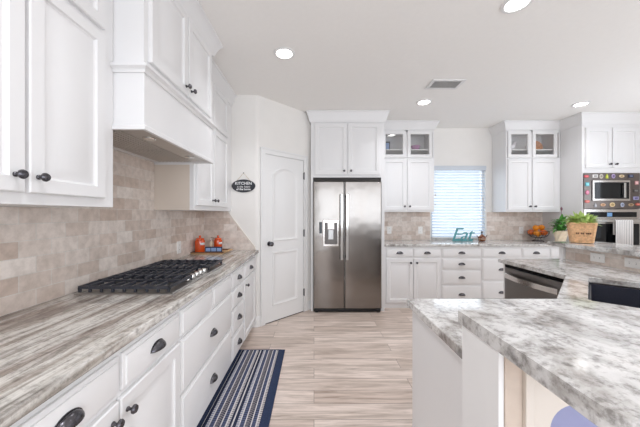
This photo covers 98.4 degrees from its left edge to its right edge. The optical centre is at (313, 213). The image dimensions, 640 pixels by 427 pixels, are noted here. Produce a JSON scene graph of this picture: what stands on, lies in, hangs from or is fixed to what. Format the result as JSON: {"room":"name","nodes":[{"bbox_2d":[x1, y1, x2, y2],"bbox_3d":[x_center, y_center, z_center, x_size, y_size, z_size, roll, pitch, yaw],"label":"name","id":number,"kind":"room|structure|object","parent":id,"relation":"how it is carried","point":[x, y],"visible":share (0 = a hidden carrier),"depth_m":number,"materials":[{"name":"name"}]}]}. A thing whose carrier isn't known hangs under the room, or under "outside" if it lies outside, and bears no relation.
{"room":"kitchen","nodes":[
{"label":"kitchen","id":0,"kind":"room"},
{"bbox_2d":[228,95,310,316],"bbox_3d":[-0.677,-0.035,3.905,1.265,2.750,1.270,0,0,0],"label":"wall","id":1,"kind":"structure","parent":0,"point":[257,121],"depth_m":3.27,"materials":[{"name":"paint"}]},
{"bbox_2d":[154,58,235,210],"bbox_3d":[-1.113,-0.720,2.759,0.391,1.376,1.018,0,0,0],"label":"upper cabinet","id":2,"kind":"object","parent":1,"relation":"attached to","point":[177,186],"visible":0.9,"depth_m":2.59,"materials":[{"name":"white paint"}]},
{"bbox_2d":[204,211,253,249],"bbox_3d":[-1.000,0.197,3.265,0.601,0.456,0.009,0,0,0],"label":"backsplash","id":3,"kind":"structure","parent":1,"relation":"attached to","point":[220,223],"depth_m":3.26,"materials":[{"name":"tile"}]},
{"bbox_2d":[226,211,255,249],"bbox_3d":[-0.860,0.197,3.264,0.350,0.456,0.013,0,0,0],"label":"trim","id":4,"kind":"structure","parent":1,"relation":"attached to","point":[226,211],"depth_m":3.26,"materials":[{"name":"beige tile"}]},
{"bbox_2d":[232,172,254,191],"bbox_3d":[-0.833,-0.373,3.262,0.280,0.235,0.015,0,0,0],"label":"wall sign","id":5,"kind":"object","parent":1,"relation":"attached to","point":[243,185],"visible":1,"depth_m":3.26,"materials":[{"name":"black metal"}]},
{"bbox_2d":[252,316,260,327],"bbox_3d":[-0.694,1.279,3.271,0.126,0.122,0.030,0,0,-16],"label":"baseboard","id":6,"kind":"structure","parent":1,"relation":"attached to","point":[257,323],"depth_m":3.26,"materials":[{"name":"white paint"}]},
{"bbox_2d":[260,147,307,326],"bbox_3d":[-0.366,0.269,3.561,0.774,2.142,0.026,0,0,-45],"label":"trim","id":7,"kind":"structure","parent":1,"relation":"attached to","point":[263,150],"depth_m":3.39,"materials":[{"name":"white paint"}]},
{"bbox_2d":[265,154,304,323],"bbox_3d":[-0.344,0.307,3.544,0.079,2.066,0.636,0,0,45],"label":"door","id":8,"kind":"structure","parent":1,"relation":"in","point":[284,232],"depth_m":3.53,"materials":[{"name":"white paint"}]},
{"bbox_2d":[240,308,411,426],"bbox_3d":[1.675,1.370,0.770,6.170,0.060,7.740,0,0,0],"label":"floor","id":9,"kind":"structure","parent":0,"point":[339,368],"depth_m":2.39,"materials":[{"name":"brown wood"}]},
{"bbox_2d":[10,310,179,426],"bbox_3d":[-0.964,0.901,0.952,0.668,0.878,0.863,0,0,0],"label":"base cabinet","id":10,"kind":"object","parent":9,"relation":"on","point":[138,385],"visible":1,"depth_m":0.99,"materials":[{"name":"white paint"}]},
{"bbox_2d":[177,273,230,426],"bbox_3d":[-0.967,0.901,1.817,0.662,0.878,0.863,0,0,0],"label":"base cabinet","id":11,"kind":"object","parent":9,"relation":"on","point":[204,338],"visible":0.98,"depth_m":1.66,"materials":[{"name":"white paint"}]},
{"bbox_2d":[230,265,243,362],"bbox_3d":[-0.967,0.901,2.447,0.662,0.878,0.393,0,0,0],"label":"base cabinet","id":12,"kind":"object","parent":9,"relation":"on","point":[237,275],"visible":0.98,"depth_m":2.40,"materials":[{"name":"white paint"}]},
{"bbox_2d":[197,349,284,426],"bbox_3d":[-0.514,1.335,1.980,0.461,0.009,1.464,0,0,0],"label":"rug","id":13,"kind":"object","parent":9,"relation":"on","point":[245,396],"visible":0.89,"depth_m":2.07,"materials":[{"name":"blue fabric"}]},
{"bbox_2d":[242,255,255,340],"bbox_3d":[-0.964,0.901,2.948,0.668,0.878,0.605,0,0,0],"label":"base cabinet","id":14,"kind":"object","parent":9,"relation":"on","point":[249,280],"visible":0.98,"depth_m":2.85,"materials":[{"name":"white paint"}]},
{"bbox_2d":[313,178,381,311],"bbox_3d":[0.455,0.424,4.093,0.926,1.832,0.813,0,0,0],"label":"refrigerator","id":15,"kind":"object","parent":9,"relation":"on","point":[347,212],"visible":1,"depth_m":3.73,"materials":[{"name":"silver metal"}]},
{"bbox_2d":[306,110,389,310],"bbox_3d":[0.464,-0.034,4.138,1.137,2.748,0.801,0,0,0],"label":"surround","id":16,"kind":"object","parent":9,"relation":"on","point":[344,143],"visible":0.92,"depth_m":3.78,"materials":[{"name":"white paint"}]},
{"bbox_2d":[384,247,440,307],"bbox_3d":[1.391,0.901,4.201,0.837,0.878,0.654,0,0,0],"label":"base cabinet","id":17,"kind":"object","parent":9,"relation":"on","point":[409,272],"visible":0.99,"depth_m":3.91,"materials":[{"name":"white paint"}]},
{"bbox_2d":[384,240,558,246],"bbox_3d":[2.364,0.443,4.220,2.784,0.034,0.639,0,0,0],"label":"countertop","id":18,"kind":"structure","parent":17,"relation":"on","point":[387,243],"depth_m":3.99,"materials":[{"name":"stone"}]},
{"bbox_2d":[452,228,474,240],"bbox_3d":[2.364,0.324,4.360,0.349,0.203,0.036,0,0,0],"label":"word sign","id":19,"kind":"object","parent":18,"relation":"on","point":[457,229],"visible":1,"depth_m":4.35,"materials":[{"name":"teal paint"}]},
{"bbox_2d":[477,231,486,240],"bbox_3d":[2.640,0.343,4.340,0.126,0.164,0.118,0,0,43],"label":"decanter","id":20,"kind":"object","parent":18,"relation":"on","point":[481,237],"visible":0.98,"depth_m":4.31,"materials":[{"name":"brown glass"}]},
{"bbox_2d":[527,230,549,240],"bbox_3d":[3.530,0.344,4.350,0.285,0.163,0.285,0,0,0],"label":"fruit bowl","id":21,"kind":"object","parent":18,"relation":"on","point":[532,235],"visible":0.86,"depth_m":4.32,"materials":[{"name":"brown metal"}]},
{"bbox_3d":[3.475,0.296,4.305,0.088,0.087,0.087,0,0,0],"label":"orange","id":22,"kind":"object","parent":21,"relation":"in","visible":0},
{"bbox_2d":[532,225,538,229],"bbox_3d":[3.490,0.216,4.342,0.088,0.087,0.086,0,0,0],"label":"orange","id":23,"kind":"object","parent":22,"relation":"on","point":[535,227],"visible":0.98,"depth_m":4.32,"materials":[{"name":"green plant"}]},
{"bbox_2d":[548,207,567,240],"bbox_3d":[3.530,0.160,3.955,0.356,0.530,0.353,0,0,0],"label":"potted plant","id":24,"kind":"object","parent":18,"relation":"on","point":[560,234],"visible":0.78,"depth_m":3.94,"materials":[{"name":"green plant"}]},
{"bbox_2d":[412,311,461,426],"bbox_3d":[1.027,0.900,1.220,1.086,0.879,0.919,0,0,0],"label":"base cabinet","id":25,"kind":"object","parent":9,"relation":"on","point":[436,368],"visible":0.17,"depth_m":1.13,"materials":[{"name":"white paint"}]},
{"bbox_2d":[407,259,639,358],"bbox_3d":[1.423,0.443,1.700,1.913,0.034,1.879,0,0,0],"label":"countertop","id":26,"kind":"structure","parent":25,"relation":"on","point":[441,315],"depth_m":1.34,"materials":[{"name":"stone"}]},
{"bbox_2d":[566,247,639,271],"bbox_3d":[1.708,0.365,1.385,2.649,0.121,0.831,0,0,-44],"label":"backsplash","id":27,"kind":"structure","parent":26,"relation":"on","point":[612,260],"depth_m":2.26,"materials":[{"name":"stone"}]},
{"bbox_2d":[590,252,604,262],"bbox_3d":[2.365,0.365,2.305,0.008,0.072,0.116,0,0,0],"label":"outlet","id":28,"kind":"object","parent":27,"relation":"attached to","point":[595,257],"visible":1,"depth_m":2.30,"materials":[{"name":"white plastic"}]},
{"bbox_2d":[624,257,639,268],"bbox_3d":[2.365,0.365,2.045,0.008,0.072,0.116,0,0,0],"label":"outlet","id":29,"kind":"object","parent":27,"relation":"attached to","point":[628,262],"visible":1,"depth_m":2.05,"materials":[{"name":"white plastic"}]},
{"bbox_2d":[589,283,639,307],"bbox_3d":[1.756,0.560,1.467,0.720,0.189,0.440,0,0,-45],"label":"sink","id":30,"kind":"object","parent":26,"relation":"in","point":[617,295],"visible":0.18,"depth_m":1.77,"materials":[{"name":"black metal"}]},
{"bbox_2d":[441,247,480,298],"bbox_3d":[2.095,0.901,4.205,0.567,0.878,0.646,0,0,0],"label":"base cabinet","id":31,"kind":"object","parent":9,"relation":"on","point":[460,266],"visible":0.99,"depth_m":3.91,"materials":[{"name":"white paint"}]},
{"bbox_2d":[481,247,520,298],"bbox_3d":[2.664,0.901,4.205,0.567,0.878,0.646,0,0,0],"label":"base cabinet","id":32,"kind":"object","parent":9,"relation":"on","point":[491,269],"visible":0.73,"depth_m":3.91,"materials":[{"name":"white paint"}]},
{"bbox_2d":[505,264,563,298],"bbox_3d":[2.037,0.903,2.270,0.627,0.874,0.612,0,0,0],"label":"dishwasher","id":33,"kind":"object","parent":9,"relation":"on","point":[519,282],"visible":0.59,"depth_m":2.27,"materials":[{"name":"silver metal"}]},
{"bbox_2d":[521,247,558,258],"bbox_3d":[3.352,0.901,4.201,0.804,0.878,0.654,0,0,0],"label":"base cabinet","id":34,"kind":"object","parent":9,"relation":"on","point":[526,252],"visible":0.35,"depth_m":3.92,"materials":[{"name":"white paint"}]},
{"bbox_2d":[503,263,639,298],"bbox_3d":[2.086,0.900,2.280,0.581,0.879,0.670,0,0,0],"label":"base cabinet","id":35,"kind":"object","parent":9,"relation":"on","point":[503,263],"visible":0.02,"depth_m":2.60,"materials":[{"name":"white paint"}]},
{"bbox_2d":[543,112,639,240],"bbox_3d":[4.175,-0.034,4.174,0.960,2.748,0.732,0,0,0],"label":"tall cabinet","id":36,"kind":"object","parent":9,"relation":"on","point":[590,142],"visible":0.48,"depth_m":3.87,"materials":[{"name":"white paint"}]},
{"bbox_2d":[583,209,639,244],"bbox_3d":[4.162,0.302,4.115,0.780,0.735,0.671,0,0,0],"label":"wall oven","id":37,"kind":"object","parent":36,"relation":"in","point":[604,233],"visible":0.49,"depth_m":3.84,"materials":[{"name":"silver metal"}]},
{"bbox_2d":[613,220,633,244],"bbox_3d":[4.248,0.257,3.790,0.246,0.359,0.041,0,0,0],"label":"towel","id":38,"kind":"object","parent":37,"relation":"hanging from","point":[623,230],"visible":0.9,"depth_m":3.77,"materials":[{"name":"white fabric"}]},
{"bbox_2d":[583,173,639,208],"bbox_3d":[4.162,-0.322,4.018,0.784,0.500,0.424,0,0,0],"label":"microwave","id":39,"kind":"object","parent":36,"relation":"in","point":[618,190],"visible":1,"depth_m":3.85,"materials":[{"name":"silver metal"}]},
{"bbox_3d":[-0.964,0.901,0.086,0.669,0.878,0.861,0,0,0],"label":"base cabinet","id":40,"kind":"object","parent":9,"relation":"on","visible":0},
{"bbox_2d":[0,250,258,426],"bbox_3d":[-0.982,0.443,1.454,0.654,0.034,3.628,0,0,0],"label":"countertop","id":41,"kind":"structure","parent":40,"relation":"on","point":[45,347],"depth_m":0.99,"materials":[{"name":"stone"}]},
{"bbox_2d":[74,259,225,294],"bbox_3d":[-1.002,0.401,1.883,0.520,0.049,0.865,0,0,0],"label":"cooktop","id":42,"kind":"object","parent":41,"relation":"in","point":[170,277],"visible":1,"depth_m":1.66,"materials":[{"name":"black metal"}]},
{"bbox_2d":[190,249,232,253],"bbox_3d":[-1.097,0.406,3.050,0.407,0.040,0.300,0,0,0],"label":"tray","id":43,"kind":"object","parent":41,"relation":"on","point":[223,250],"visible":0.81,"depth_m":2.90,"materials":[{"name":"brown wood"}]},
{"bbox_2d":[195,235,204,251],"bbox_3d":[-1.233,0.321,2.985,0.104,0.184,0.102,0,0,0],"label":"canister","id":44,"kind":"object","parent":43,"relation":"on","point":[199,242],"visible":0.96,"depth_m":2.94,"materials":[{"name":"orange ceramic"}]},
{"bbox_2d":[205,247,221,251],"bbox_3d":[-1.073,0.382,2.954,0.178,0.062,0.018,0,0,-3],"label":"plaque","id":45,"kind":"object","parent":43,"relation":"on","point":[207,249],"visible":0.88,"depth_m":2.95,"materials":[{"name":"blue"}]},
{"bbox_2d":[214,235,221,246],"bbox_3d":[-1.084,0.326,3.120,0.092,0.174,0.090,0,0,0],"label":"canister","id":46,"kind":"object","parent":43,"relation":"on","point":[218,241],"visible":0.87,"depth_m":3.08,"materials":[{"name":"orange ceramic"}]},
{"bbox_2d":[198,0,639,127],"bbox_3d":[1.675,-1.440,0.770,6.170,0.060,7.740,0,0,0],"label":"ceiling","id":47,"kind":"structure","parent":0,"point":[544,58],"depth_m":2.47,"materials":[{"name":"paint"}]},
{"bbox_2d":[274,47,294,59],"bbox_3d":[-0.260,-1.405,2.420,0.188,0.009,0.188,0,0,0],"label":"recessed light","id":48,"kind":"object","parent":47,"relation":"in","point":[285,53],"visible":1,"depth_m":2.41,"materials":[{"name":"white paint"}]},
{"bbox_2d":[416,99,431,104],"bbox_3d":[1.385,-1.405,3.475,0.188,0.009,0.188,0,0,0],"label":"recessed light","id":49,"kind":"object","parent":47,"relation":"in","point":[423,101],"visible":1,"depth_m":3.47,"materials":[{"name":"white paint"}]},
{"bbox_2d":[425,79,466,88],"bbox_3d":[1.420,-1.403,2.990,0.353,0.012,0.220,0,0,0],"label":"ceiling vent","id":50,"kind":"object","parent":47,"relation":"in","point":[435,83],"visible":1,"depth_m":2.97,"materials":[{"name":"white metal"}]},
{"bbox_2d":[500,0,533,13],"bbox_3d":[1.357,-1.405,1.845,0.188,0.009,0.188,0,0,0],"label":"recessed light","id":51,"kind":"object","parent":47,"relation":"in","point":[509,6],"visible":1,"depth_m":1.86,"materials":[{"name":"white paint"}]},
{"bbox_2d":[571,101,590,106],"bbox_3d":[3.420,-1.405,3.540,0.188,0.009,0.188,0,0,0],"label":"recessed light","id":52,"kind":"object","parent":47,"relation":"in","point":[579,104],"visible":1,"depth_m":3.54,"materials":[{"name":"white paint"}]},
{"bbox_2d":[430,128,491,239],"bbox_3d":[1.675,-0.035,4.600,5.970,2.750,0.120,0,0,0],"label":"wall","id":53,"kind":"structure","parent":0,"point":[452,146],"depth_m":4.54,"materials":[{"name":"paint"}]},
{"bbox_2d":[384,120,439,211],"bbox_3d":[1.439,-0.720,4.344,0.910,1.376,0.392,0,0,0],"label":"upper cabinet","id":54,"kind":"object","parent":53,"relation":"attached to","point":[408,172],"visible":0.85,"depth_m":4.19,"materials":[{"name":"white paint"}]},
{"bbox_2d":[386,149,428,153],"bbox_3d":[1.409,-0.985,4.379,0.805,0.014,0.294,0,0,0],"label":"shelf","id":55,"kind":"object","parent":54,"relation":"attached to","point":[388,151],"depth_m":4.32,"materials":[{"name":"white paint"}]},
{"bbox_2d":[411,145,420,148],"bbox_3d":[1.605,-1.032,4.360,0.148,0.080,0.148,0,0,0],"label":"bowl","id":56,"kind":"object","parent":54,"relation":"on","point":[413,146],"visible":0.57,"depth_m":4.31,"materials":[{"name":"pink ceramic"}]},
{"bbox_2d":[431,171,483,239],"bbox_3d":[2.373,-0.185,4.584,0.895,1.210,0.092,0,0,0],"label":"window","id":57,"kind":"structure","parent":53,"relation":"in","point":[480,171],"depth_m":4.58,"materials":[{"name":"white paint"}]},
{"bbox_2d":[431,166,485,237],"bbox_3d":[2.373,-0.194,4.540,0.883,1.189,0.070,0,0,0],"label":"window blind","id":58,"kind":"object","parent":57,"relation":"attached to","point":[436,168],"visible":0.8,"depth_m":4.54,"materials":[{"name":"white plastic"}]},
{"bbox_2d":[384,212,542,239],"bbox_3d":[2.368,0.197,4.535,2.775,0.456,0.009,0,0,0],"label":"backsplash","id":59,"kind":"structure","parent":53,"relation":"attached to","point":[404,225],"depth_m":4.53,"materials":[{"name":"tile"}]},
{"bbox_2d":[418,227,422,233],"bbox_3d":[1.745,0.265,4.527,0.072,0.116,0.008,0,0,0],"label":"outlet","id":60,"kind":"object","parent":59,"relation":"attached to","point":[420,229],"visible":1,"depth_m":4.52,"materials":[{"name":"white plastic"}]},
{"bbox_2d":[488,120,559,211],"bbox_3d":[3.309,-0.720,4.344,0.890,1.376,0.392,0,0,0],"label":"upper cabinet","id":61,"kind":"object","parent":53,"relation":"attached to","point":[523,179],"visible":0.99,"depth_m":4.20,"materials":[{"name":"white paint"}]},
{"bbox_2d":[511,141,516,148],"bbox_3d":[3.123,-1.071,4.362,0.125,0.157,0.117,0,0,-42],"label":"figurine","id":62,"kind":"object","parent":61,"relation":"on","point":[515,142],"visible":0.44,"depth_m":4.33,"materials":[{"name":"white ceramic"}]},
{"bbox_2d":[511,149,552,153],"bbox_3d":[3.339,-0.985,4.379,0.784,0.014,0.294,0,0,0],"label":"shelf","id":63,"kind":"object","parent":61,"relation":"attached to","point":[513,151],"depth_m":4.32,"materials":[{"name":"white paint"}]},
{"bbox_2d":[536,141,542,148],"bbox_3d":[3.585,-1.088,4.442,0.186,0.182,0.049,0,0,0],"label":"plate","id":64,"kind":"object","parent":61,"relation":"on","point":[539,145],"visible":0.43,"depth_m":4.45,"materials":[{"name":"orange ceramic"}]},
{"bbox_2d":[535,380,568,426],"bbox_3d":[1.760,0.822,1.333,2.935,1.036,1.029,0,0,-44],"label":"wall","id":65,"kind":"structure","parent":0,"point":[547,404],"depth_m":0.61,"materials":[{"name":"beige paint"}]},
{"bbox_2d":[462,325,503,426],"bbox_3d":[0.414,0.822,0.685,0.012,1.036,0.150,0,0,0],"label":"trim","id":66,"kind":"structure","parent":65,"relation":"attached to","point":[482,365],"depth_m":0.67,"materials":[{"name":"white paint"}]},
{"bbox_2d":[504,357,522,426],"bbox_3d":[0.439,0.822,0.608,0.038,1.036,0.004,0,0,0],"label":"trim","id":67,"kind":"structure","parent":65,"relation":"attached to","point":[513,375],"depth_m":0.61,"materials":[{"name":"white wood"}]},
{"bbox_2d":[523,371,534,426],"bbox_3d":[0.468,0.822,0.603,0.020,1.036,0.014,0,0,0],"label":"trim","id":68,"kind":"structure","parent":65,"relation":"attached to","point":[528,381],"depth_m":0.60,"materials":[{"name":"beige paint"}]},
{"bbox_2d":[458,241,639,426],"bbox_3d":[1.862,0.287,1.299,1.356,0.034,3.345,0,0,44],"label":"bar","id":69,"kind":"object","parent":65,"relation":"on","point":[589,359],"visible":0.98,"depth_m":0.56,"materials":[{"name":"stone"}]},
{"bbox_2d":[562,211,601,242],"bbox_3d":[2.496,0.119,2.571,0.269,0.299,0.246,0,0,1],"label":"basket planter","id":70,"kind":"object","parent":69,"relation":"on","point":[581,228],"visible":1,"depth_m":2.53,"materials":[{"name":"wicker"}]},
{"bbox_2d":[566,222,597,242],"bbox_3d":[2.500,0.173,2.580,0.224,0.190,0.210,0,0,0],"label":"basket","id":71,"kind":"object","parent":70,"relation":"attached to","point":[578,232],"depth_m":2.53,"materials":[{"name":"wicker"}]},
{"bbox_2d":[559,246,565,258],"bbox_3d":[2.445,0.822,2.632,0.200,1.036,0.065,0,0,0],"label":"trim","id":72,"kind":"structure","parent":65,"relation":"attached to","point":[562,250],"depth_m":2.60,"materials":[{"name":"white paint"}]},
{"bbox_2d":[551,406,597,426],"bbox_3d":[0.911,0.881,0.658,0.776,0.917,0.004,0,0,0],"label":"chair","id":73,"kind":"object","parent":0,"point":[567,416],"depth_m":0.66,"materials":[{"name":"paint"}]},
{"bbox_3d":[-1.360,-0.035,0.770,0.100,2.750,7.740,0,0,0],"label":"wall","id":74,"kind":"structure","parent":0,"visible":0},
{"bbox_2d":[0,0,112,206],"bbox_3d":[-1.113,-0.720,0.954,0.391,1.376,0.787,0,0,0],"label":"upper cabinet","id":75,"kind":"object","parent":74,"relation":"attached to","point":[56,74],"visible":1,"depth_m":1.03,"materials":[{"name":"white paint"}]},
{"bbox_2d":[0,149,203,316],"bbox_3d":[-1.306,-0.017,1.459,0.009,0.886,3.618,0,0,0],"label":"backsplash","id":76,"kind":"structure","parent":74,"relation":"attached to","point":[47,253],"depth_m":1.61,"materials":[{"name":"tile"}]},
{"bbox_2d":[177,241,180,253],"bbox_3d":[-1.297,0.320,2.655,0.008,0.116,0.072,0,0,0],"label":"outlet","id":77,"kind":"object","parent":76,"relation":"attached to","point":[178,242],"visible":1,"depth_m":2.64,"materials":[{"name":"white plastic"}]},
{"bbox_2d":[109,0,222,163],"bbox_3d":[-1.030,-0.909,1.799,0.536,0.997,1.036,0,0,0],"label":"range hood","id":78,"kind":"object","parent":74,"relation":"attached to","point":[164,50],"visible":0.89,"depth_m":1.56,"materials":[{"name":"white paint"}]},
{"bbox_2d":[142,137,155,140],"bbox_3d":[-0.925,-0.423,1.550,0.068,0.012,0.067,0,0,0],"label":"lamp","id":79,"kind":"object","parent":78,"relation":"on","point":[144,138],"depth_m":1.54,"materials":[{"name":"silver metal"}]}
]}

